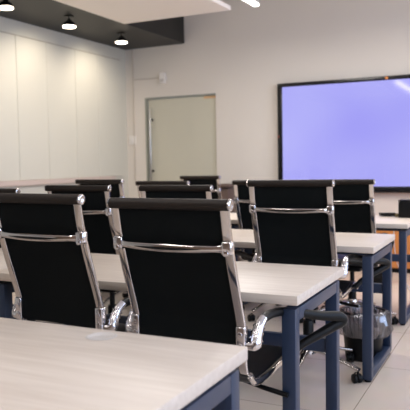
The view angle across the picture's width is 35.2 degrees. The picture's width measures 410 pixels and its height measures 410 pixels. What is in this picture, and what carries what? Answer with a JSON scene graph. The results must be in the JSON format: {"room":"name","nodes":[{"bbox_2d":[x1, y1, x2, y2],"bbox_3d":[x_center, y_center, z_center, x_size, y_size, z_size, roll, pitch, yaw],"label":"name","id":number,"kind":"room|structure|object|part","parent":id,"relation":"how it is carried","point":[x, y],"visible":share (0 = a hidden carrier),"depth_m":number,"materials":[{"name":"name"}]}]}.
{"room":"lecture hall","nodes":[
{"label":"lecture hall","id":0,"kind":"room"},
{"bbox_2d":[0,16,128,197],"bbox_3d":[-3.331,-0.727,4.307,0.120,3.400,10.340,1,4,26],"label":"wall","id":1,"kind":"structure","parent":0,"point":[8,25],"depth_m":7.82,"materials":[{"name":"paint"}]},
{"bbox_2d":[0,32,19,180],"bbox_3d":[-2.091,-1.014,6.680,0.022,1.530,0.415,1,4,26],"label":"wall panel","id":2,"kind":"object","parent":1,"relation":"attached to","point":[9,137],"visible":1,"depth_m":6.74,"materials":[{"name":"paint"}]},
{"bbox_2d":[15,35,49,179],"bbox_3d":[-1.891,-1.044,7.088,0.022,1.530,0.485,1,4,26],"label":"wall panel","id":3,"kind":"object","parent":1,"relation":"attached to","point":[31,73],"visible":1,"depth_m":7.07,"materials":[{"name":"laminate"}]},
{"bbox_2d":[0,176,115,186],"bbox_3d":[-3.253,-0.040,4.294,0.050,0.058,9.394,1,4,26],"label":"ledge","id":4,"kind":"object","parent":1,"relation":"attached to","point":[62,180],"visible":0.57,"depth_m":7.22,"materials":[{"name":"beige laminate"}]},
{"bbox_2d":[0,31,118,59],"bbox_3d":[-3.246,-1.609,4.289,0.024,0.008,9.600,1,4,26],"label":"trim","id":5,"kind":"structure","parent":1,"relation":"attached to","point":[0,31],"depth_m":7.40,"materials":[{"name":"beige"}]},
{"bbox_2d":[46,43,77,178],"bbox_3d":[-1.670,-1.078,7.541,0.022,1.530,0.515,1,4,26],"label":"wall panel","id":6,"kind":"object","parent":1,"relation":"attached to","point":[60,61],"visible":1,"depth_m":7.52,"materials":[{"name":"laminate"}]},
{"bbox_2d":[74,50,99,177],"bbox_3d":[-1.456,-1.111,7.980,0.022,1.530,0.455,1,4,26],"label":"wall panel","id":7,"kind":"object","parent":1,"relation":"attached to","point":[86,78],"visible":1,"depth_m":7.96,"materials":[{"name":"laminate"}]},
{"bbox_2d":[0,0,183,49],"bbox_3d":[-2.890,-1.947,4.001,0.907,0.381,10.100,1,4,26],"label":"ceiling","id":8,"kind":"structure","parent":1,"relation":"attached to","point":[48,14],"depth_m":7.32,"materials":[{"name":"black paint"}]},
{"bbox_2d":[0,0,12,9],"bbox_3d":[-1.802,-1.834,5.832,0.133,0.122,0.133,1,4,26],"label":"ceiling spotlight","id":9,"kind":"object","parent":8,"relation":"attached to","point":[5,4],"visible":1,"depth_m":5.79,"materials":[{"name":"black plastic"}]},
{"bbox_2d":[0,6,12,9],"bbox_3d":[-1.801,-1.780,5.835,0.133,0.014,0.133,1,4,26],"label":"diffuser","id":10,"kind":"object","parent":9,"relation":"attached to","point":[1,7],"depth_m":5.82,"materials":[{"name":"beige plastic"}]},
{"bbox_2d":[63,15,75,28],"bbox_3d":[-1.404,-1.895,6.670,0.133,0.122,0.133,1,4,26],"label":"ceiling spotlight","id":11,"kind":"object","parent":8,"relation":"attached to","point":[69,23],"visible":1,"depth_m":6.63,"materials":[{"name":"black plastic"}]},
{"bbox_2d":[63,25,75,28],"bbox_3d":[-1.403,-1.841,6.673,0.133,0.014,0.133,1,4,26],"label":"diffuser","id":12,"kind":"object","parent":11,"relation":"attached to","point":[64,26],"depth_m":6.64,"materials":[{"name":"beige plastic"}]},
{"bbox_2d":[116,32,126,43],"bbox_3d":[-0.984,-1.963,7.586,0.133,0.122,0.133,1,4,26],"label":"ceiling spotlight","id":13,"kind":"object","parent":8,"relation":"attached to","point":[121,40],"visible":1,"depth_m":7.55,"materials":[{"name":"black plastic"}]},
{"bbox_2d":[116,41,126,43],"bbox_3d":[-0.983,-1.909,7.590,0.133,0.014,0.133,1,4,26],"label":"diffuser","id":14,"kind":"object","parent":13,"relation":"attached to","point":[118,42],"depth_m":7.55,"materials":[{"name":"beige plastic"}]},
{"bbox_2d":[97,55,121,176],"bbox_3d":[-1.243,-1.143,8.415,0.022,1.530,0.505,1,4,26],"label":"wall panel","id":15,"kind":"object","parent":1,"relation":"attached to","point":[108,69],"visible":1,"depth_m":8.40,"materials":[{"name":"laminate"}]},
{"bbox_2d":[12,260,409,409],"bbox_3d":[0.092,1.070,2.767,7.671,0.100,10.340,1,4,26],"label":"floor","id":16,"kind":"structure","parent":0,"point":[389,389],"depth_m":3.57,"materials":[{"name":"tile"}]},
{"bbox_2d":[0,188,63,324],"bbox_3d":[-1.146,0.410,4.238,0.626,1.065,0.708,0,4,20],"label":"office chair","id":17,"kind":"object","parent":16,"relation":"on","point":[2,190],"visible":0.04,"depth_m":3.87,"materials":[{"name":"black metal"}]},
{"bbox_2d":[0,248,65,324],"bbox_3d":[-1.423,0.630,3.436,1.398,0.740,0.650,1,4,26],"label":"desk","id":18,"kind":"object","parent":16,"relation":"on","point":[3,265],"visible":0.02,"depth_m":3.12,"materials":[{"name":"wood"}]},
{"bbox_2d":[0,193,129,331],"bbox_3d":[-0.464,0.484,2.678,0.652,1.098,0.703,1,4,31],"label":"office chair","id":19,"kind":"object","parent":16,"relation":"on","point":[44,243],"visible":0.69,"depth_m":2.41,"materials":[{"name":"black fabric"}]},
{"bbox_3d":[-0.753,0.274,2.546,0.031,0.587,0.175,1,4,31],"label":"frame","id":20,"kind":"part","parent":19,"relation":"part of","materials":[{"name":"silver metal"}]},
{"bbox_3d":[-0.749,0.401,2.630,0.055,0.108,0.096,1,4,31],"label":"armrest","id":21,"kind":"part","parent":19,"relation":"part of","materials":[{"name":"silver metal"}]},
{"bbox_3d":[-0.398,0.282,2.333,0.031,0.587,0.175,1,4,31],"label":"frame","id":22,"kind":"part","parent":19,"relation":"part of","materials":[{"name":"silver metal"}]},
{"bbox_3d":[-0.437,0.547,2.682,0.442,0.074,0.452,1,4,31],"label":"seat","id":23,"kind":"part","parent":19,"relation":"part of","materials":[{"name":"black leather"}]},
{"bbox_3d":[-0.331,0.411,2.379,0.055,0.108,0.096,1,4,31],"label":"armrest","id":24,"kind":"part","parent":19,"relation":"part of","materials":[{"name":"silver metal"}]},
{"bbox_2d":[44,185,126,313],"bbox_3d":[-0.625,0.400,4.135,0.644,1.080,0.697,1,4,26],"label":"office chair","id":25,"kind":"object","parent":16,"relation":"on","point":[98,219],"visible":0.2,"depth_m":3.81,"materials":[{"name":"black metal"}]},
{"bbox_3d":[-0.523,0.206,3.798,0.031,0.587,0.175,1,4,26],"label":"frame","id":26,"kind":"part","parent":25,"relation":"part of","materials":[{"name":"silver metal"}]},
{"bbox_3d":[-0.593,0.653,4.142,0.060,0.245,0.060,1,4,26],"label":"gas post","id":27,"kind":"part","parent":25,"relation":"part of","materials":[{"name":"black plastic"}]},
{"bbox_2d":[75,179,128,306],"bbox_3d":[-0.699,0.316,5.434,0.647,1.081,0.637,1,4,28],"label":"office chair","id":28,"kind":"object","parent":16,"relation":"on","point":[116,184],"visible":0.11,"depth_m":5.11,"materials":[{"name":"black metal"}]},
{"bbox_3d":[-0.617,0.119,5.130,0.031,0.587,0.175,1,4,28],"label":"frame","id":29,"kind":"part","parent":28,"relation":"part of","materials":[{"name":"silver metal"}]},
{"bbox_2d":[0,317,247,409],"bbox_3d":[-0.657,0.734,1.653,1.398,0.742,0.650,1,4,26],"label":"desk","id":30,"kind":"object","parent":16,"relation":"on","point":[44,366],"visible":1,"depth_m":1.48,"materials":[{"name":"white wood"}]},
{"bbox_3d":[-0.070,0.451,1.345,0.050,0.046,0.509,1,4,26],"label":"rail","id":31,"kind":"part","parent":30,"relation":"part of","materials":[{"name":"metal"}]},
{"bbox_3d":[0.058,0.745,1.616,0.050,0.672,0.050,1,4,26],"label":"leg","id":32,"kind":"part","parent":30,"relation":"part of","materials":[{"name":"metal"}]},
{"bbox_2d":[135,181,189,197],"bbox_3d":[-0.179,0.325,5.269,0.658,1.066,0.707,1,4,26],"label":"office chair","id":33,"kind":"object","parent":16,"relation":"on","point":[137,183],"visible":0.03,"depth_m":4.93,"materials":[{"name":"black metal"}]},
{"bbox_2d":[0,253,343,409],"bbox_3d":[-0.165,0.649,2.822,1.398,0.740,0.650,1,4,26],"label":"desk","id":34,"kind":"object","parent":16,"relation":"on","point":[301,288],"visible":0.51,"depth_m":2.59,"materials":[{"name":"wood"}]},
{"bbox_3d":[-0.879,0.679,2.861,0.050,0.672,0.050,1,4,26],"label":"leg","id":35,"kind":"part","parent":34,"relation":"part of","materials":[{"name":"metal"}]},
{"bbox_3d":[0.305,0.697,2.284,0.050,0.672,0.050,1,4,26],"label":"leg","id":36,"kind":"part","parent":34,"relation":"part of","materials":[{"name":"metal"}]},
{"bbox_3d":[0.423,0.366,2.514,0.050,0.046,0.509,1,4,26],"label":"rail","id":37,"kind":"part","parent":34,"relation":"part of","materials":[{"name":"metal"}]},
{"bbox_3d":[0.550,0.660,2.786,0.050,0.672,0.050,1,4,26],"label":"leg","id":38,"kind":"part","parent":34,"relation":"part of","materials":[{"name":"metal"}]},
{"bbox_2d":[138,185,253,302],"bbox_3d":[-0.045,0.404,3.941,0.641,1.078,0.677,1,4,26],"label":"office chair","id":39,"kind":"object","parent":16,"relation":"on","point":[147,191],"visible":0.12,"depth_m":3.62,"materials":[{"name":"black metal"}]},
{"bbox_3d":[-0.313,0.205,3.796,0.031,0.587,0.175,1,4,26],"label":"frame","id":40,"kind":"part","parent":39,"relation":"part of","materials":[{"name":"silver metal"}]},
{"bbox_3d":[0.059,0.210,3.614,0.031,0.587,0.175,1,4,26],"label":"frame","id":41,"kind":"part","parent":39,"relation":"part of","materials":[{"name":"silver metal"}]},
{"bbox_2d":[179,176,235,212],"bbox_3d":[0.079,0.205,7.037,0.652,1.065,0.703,1,4,26],"label":"office chair","id":42,"kind":"object","parent":16,"relation":"on","point":[194,180],"visible":0.09,"depth_m":6.68,"materials":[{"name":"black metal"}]},
{"bbox_3d":[0.173,0.019,6.701,0.031,0.587,0.175,1,4,26],"label":"frame","id":43,"kind":"part","parent":42,"relation":"part of","materials":[{"name":"silver metal"}]},
{"bbox_2d":[107,198,347,409],"bbox_3d":[0.045,0.501,2.382,0.707,1.087,0.733,2,5,39],"label":"office chair","id":44,"kind":"object","parent":16,"relation":"on","point":[177,256],"visible":0.74,"depth_m":2.15,"materials":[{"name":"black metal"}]},
{"bbox_3d":[-0.258,0.295,2.270,0.031,0.587,0.175,1,4,29],"label":"frame","id":45,"kind":"part","parent":44,"relation":"part of","materials":[{"name":"silver metal"}]},
{"bbox_3d":[-0.257,0.411,2.353,0.055,0.108,0.096,1,4,29],"label":"armrest","id":46,"kind":"part","parent":44,"relation":"part of","materials":[{"name":"silver metal"}]},
{"bbox_3d":[0.104,0.302,2.070,0.031,0.587,0.175,1,4,29],"label":"frame","id":47,"kind":"part","parent":44,"relation":"part of","materials":[{"name":"silver metal"}]},
{"bbox_3d":[0.171,0.419,2.117,0.055,0.108,0.096,1,4,29],"label":"armrest","id":48,"kind":"part","parent":44,"relation":"part of","materials":[{"name":"silver metal"}]},
{"bbox_3d":[0.055,0.568,2.416,0.442,0.074,0.452,1,4,29],"label":"seat","id":49,"kind":"part","parent":44,"relation":"part of","materials":[{"name":"black fabric"}]},
{"bbox_3d":[0.254,0.575,2.306,0.016,0.076,0.455,1,4,29],"label":"seat rail","id":50,"kind":"part","parent":44,"relation":"part of","materials":[{"name":"silver metal"}]},
{"bbox_3d":[0.193,0.646,2.296,0.222,0.044,0.021,1,4,29],"label":"lever","id":51,"kind":"part","parent":44,"relation":"part of","materials":[{"name":"black plastic"}]},
{"bbox_2d":[220,183,240,260],"bbox_3d":[0.139,0.217,7.812,0.520,0.940,0.400,1,4,26],"label":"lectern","id":52,"kind":"object","parent":16,"relation":"on","point":[227,189],"visible":0.14,"depth_m":7.58,"materials":[{"name":"brown wood"}]},
{"bbox_2d":[230,213,251,261],"bbox_3d":[-0.299,0.455,5.818,1.398,0.740,0.650,1,4,26],"label":"desk","id":53,"kind":"object","parent":16,"relation":"on","point":[232,215],"visible":0.02,"depth_m":5.75,"materials":[{"name":"wood"}]},
{"bbox_2d":[232,180,317,322],"bbox_3d":[0.537,0.328,5.051,0.644,1.066,0.688,1,4,26],"label":"office chair","id":54,"kind":"object","parent":16,"relation":"on","point":[241,191],"visible":0.19,"depth_m":4.85,"materials":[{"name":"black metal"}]},
{"bbox_3d":[0.268,0.134,4.901,0.031,0.587,0.175,1,4,26],"label":"frame","id":55,"kind":"part","parent":54,"relation":"part of","materials":[{"name":"silver metal"}]},
{"bbox_2d":[232,229,394,382],"bbox_3d":[0.408,0.561,4.019,1.398,0.740,0.650,1,4,26],"label":"desk","id":56,"kind":"object","parent":16,"relation":"on","point":[374,247],"visible":0.47,"depth_m":3.65,"materials":[{"name":"wood"}]},
{"bbox_3d":[0.401,0.262,3.995,1.266,0.031,0.040,1,4,26],"label":"support rail","id":57,"kind":"part","parent":56,"relation":"part of","materials":[{"name":"metal"}]},
{"bbox_3d":[0.878,0.609,3.481,0.050,0.672,0.050,1,4,26],"label":"leg","id":58,"kind":"part","parent":56,"relation":"part of","materials":[{"name":"metal"}]},
{"bbox_3d":[0.995,0.278,3.712,0.050,0.046,0.509,1,4,26],"label":"rail","id":59,"kind":"part","parent":56,"relation":"part of","materials":[{"name":"metal"}]},
{"bbox_3d":[1.006,0.905,3.753,0.050,0.040,0.509,1,4,26],"label":"rail","id":60,"kind":"part","parent":56,"relation":"part of","materials":[{"name":"metal"}]},
{"bbox_3d":[1.123,0.571,3.983,0.050,0.672,0.050,1,4,26],"label":"leg","id":61,"kind":"part","parent":56,"relation":"part of","materials":[{"name":"metal"}]},
{"bbox_2d":[246,179,390,383],"bbox_3d":[0.613,0.402,3.600,0.734,1.105,0.654,1,4,25],"label":"office chair","id":62,"kind":"object","parent":16,"relation":"on","point":[293,221],"visible":0.62,"depth_m":3.39,"materials":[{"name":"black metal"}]},
{"bbox_3d":[0.285,0.187,3.491,0.031,0.587,0.175,1,4,25],"label":"frame","id":63,"kind":"part","parent":62,"relation":"part of","materials":[{"name":"silver metal"}]},
{"bbox_3d":[0.585,0.664,3.660,0.060,0.245,0.060,1,4,25],"label":"gas post","id":64,"kind":"part","parent":62,"relation":"part of","materials":[{"name":"black plastic"}]},
{"bbox_3d":[0.660,0.193,3.317,0.031,0.587,0.175,1,4,25],"label":"frame","id":65,"kind":"part","parent":62,"relation":"part of","materials":[{"name":"silver metal"}]},
{"bbox_3d":[0.724,0.328,3.369,0.055,0.108,0.096,1,4,25],"label":"armrest","id":66,"kind":"part","parent":62,"relation":"part of","materials":[{"name":"silver metal"}]},
{"bbox_3d":[0.587,0.459,3.659,0.442,0.074,0.452,1,4,25],"label":"seat","id":67,"kind":"part","parent":62,"relation":"part of","materials":[{"name":"black fabric"}]},
{"bbox_3d":[0.794,0.466,3.563,0.016,0.076,0.455,1,4,25],"label":"seat rail","id":68,"kind":"part","parent":62,"relation":"part of","materials":[{"name":"silver metal"}]},
{"bbox_3d":[0.734,0.536,3.548,0.222,0.044,0.021,1,4,25],"label":"lever","id":69,"kind":"part","parent":62,"relation":"part of","materials":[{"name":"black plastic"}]},
{"bbox_2d":[231,213,409,324],"bbox_3d":[0.959,0.457,5.204,1.398,0.775,0.650,1,4,26],"label":"desk","id":70,"kind":"object","parent":16,"relation":"on","point":[383,223],"depth_m":4.66,"materials":[{"name":"wood"}]},
{"bbox_3d":[0.245,0.504,5.244,0.050,0.672,0.050,1,4,26],"label":"leg","id":71,"kind":"part","parent":70,"relation":"part of","materials":[{"name":"metal"}]},
{"bbox_3d":[1.481,0.077,5.205,0.157,0.035,0.082,1,4,26],"label":"cable coil","id":72,"kind":"part","parent":70,"relation":"part of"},
{"bbox_3d":[0.952,0.174,5.181,1.266,0.031,0.040,1,4,26],"label":"support rail","id":73,"kind":"part","parent":70,"relation":"part of","materials":[{"name":"metal"}]},
{"bbox_3d":[1.429,0.521,4.666,0.050,0.672,0.050,1,4,26],"label":"leg","id":74,"kind":"part","parent":70,"relation":"part of","materials":[{"name":"metal"}]},
{"bbox_2d":[398,199,409,217],"bbox_3d":[1.611,0.029,5.105,0.147,0.140,0.124,1,4,26],"label":"equipment case","id":75,"kind":"object","parent":70,"relation":"on","point":[403,204],"visible":1,"depth_m":5.06,"materials":[{"name":"black plastic"}]},
{"bbox_3d":[1.610,-0.036,5.100,0.147,0.012,0.124,1,4,26],"label":"case lid","id":76,"kind":"part","parent":75,"relation":"part of","materials":[{"name":"black rubber"}]},
{"bbox_3d":[1.557,0.818,4.938,0.050,0.040,0.509,1,4,26],"label":"rail","id":77,"kind":"part","parent":70,"relation":"part of","materials":[{"name":"metal"}]},
{"bbox_2d":[308,179,398,328],"bbox_3d":[1.109,0.335,4.771,0.647,1.069,0.714,1,4,26],"label":"office chair","id":78,"kind":"object","parent":16,"relation":"on","point":[353,199],"visible":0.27,"depth_m":4.50,"materials":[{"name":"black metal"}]},
{"bbox_3d":[1.096,0.581,4.806,0.060,0.245,0.060,1,4,26],"label":"gas post","id":79,"kind":"part","parent":78,"relation":"part of","materials":[{"name":"black plastic"}]},
{"bbox_3d":[1.099,0.411,4.806,0.442,0.074,0.452,1,4,26],"label":"seat","id":80,"kind":"part","parent":78,"relation":"part of","materials":[{"name":"black leather"}]},
{"bbox_3d":[1.166,0.145,4.463,0.031,0.587,0.175,1,4,26],"label":"frame","id":81,"kind":"part","parent":78,"relation":"part of","materials":[{"name":"silver metal"}]},
{"bbox_2d":[341,305,385,361],"bbox_3d":[0.962,0.783,3.927,0.267,0.291,0.267,1,4,26],"label":"waste bin","id":82,"kind":"object","parent":16,"relation":"on","point":[352,337],"visible":0.7,"depth_m":3.85,"materials":[{"name":"black plastic"}]},
{"bbox_2d":[376,231,409,272],"bbox_3d":[1.989,0.440,7.061,2.020,0.530,0.485,1,4,26],"label":"base cabinet","id":83,"kind":"object","parent":16,"relation":"on","point":[395,269],"visible":0.02,"depth_m":6.80,"materials":[{"name":"orange wood"}]},
{"bbox_2d":[125,0,409,250],"bbox_3d":[2.301,-1.015,7.234,7.431,3.400,0.120,1,4,26],"label":"wall","id":84,"kind":"structure","parent":0,"point":[240,54],"depth_m":7.94,"materials":[{"name":"paint"}]},
{"bbox_2d":[129,136,135,144],"bbox_3d":[-0.987,-0.880,8.774,0.112,0.116,0.017,1,4,26],"label":"light switch","id":85,"kind":"object","parent":84,"relation":"attached to","point":[131,138],"visible":1,"depth_m":8.77,"materials":[{"name":"white plastic"}]},
{"bbox_2d":[132,50,158,185],"bbox_3d":[-0.777,-1.171,8.650,0.422,1.830,0.014,1,4,26],"label":"cable conduit","id":86,"kind":"object","parent":84,"relation":"attached to","point":[133,79],"visible":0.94,"depth_m":8.72,"materials":[{"name":"beige paint"}]},
{"bbox_2d":[159,72,165,83],"bbox_3d":[-0.560,-1.668,8.492,0.094,0.140,0.044,1,4,26],"label":"wall sensor","id":87,"kind":"object","parent":84,"relation":"attached to","point":[162,76],"visible":1,"depth_m":8.47,"materials":[{"name":"white plastic"}]},
{"bbox_2d":[145,93,216,180],"bbox_3d":[-0.307,-0.392,8.513,1.045,2.077,0.134,1,4,26],"label":"door","id":88,"kind":"structure","parent":84,"relation":"in","point":[180,130],"depth_m":8.49,"materials":[{"name":"beige wood"}]},
{"bbox_3d":[-0.731,-0.757,8.633,0.028,1.045,0.028,1,4,26],"label":"pull handle","id":89,"kind":"part","parent":88,"relation":"part of","materials":[{"name":"metal"}]},
{"bbox_2d":[277,74,409,192],"bbox_3d":[1.903,-0.792,7.326,2.250,1.300,0.092,1,4,26],"label":"wall screen","id":90,"kind":"object","parent":84,"relation":"attached to","point":[353,128],"visible":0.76,"depth_m":7.41,"materials":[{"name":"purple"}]},
{"bbox_3d":[0.033,-2.422,2.538,7.671,0.100,10.340,1,4,26],"label":"ceiling","id":91,"kind":"structure","parent":0,"visible":0},
{"bbox_2d":[55,0,230,23],"bbox_3d":[-2.035,-2.041,3.214,1.270,0.680,7.850,1,4,26],"label":"ceiling panel","id":92,"kind":"object","parent":91,"relation":"hanging from","point":[122,11],"visible":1,"depth_m":6.34,"materials":[{"name":"paint"}]},
{"bbox_2d":[243,0,259,6],"bbox_3d":[0.097,-2.232,5.516,0.060,0.672,1.870,1,4,26],"label":"lamp","id":93,"kind":"object","parent":91,"relation":"hanging from","point":[254,3],"visible":1,"depth_m":6.25,"materials":[{"name":"white metal"}]}
]}

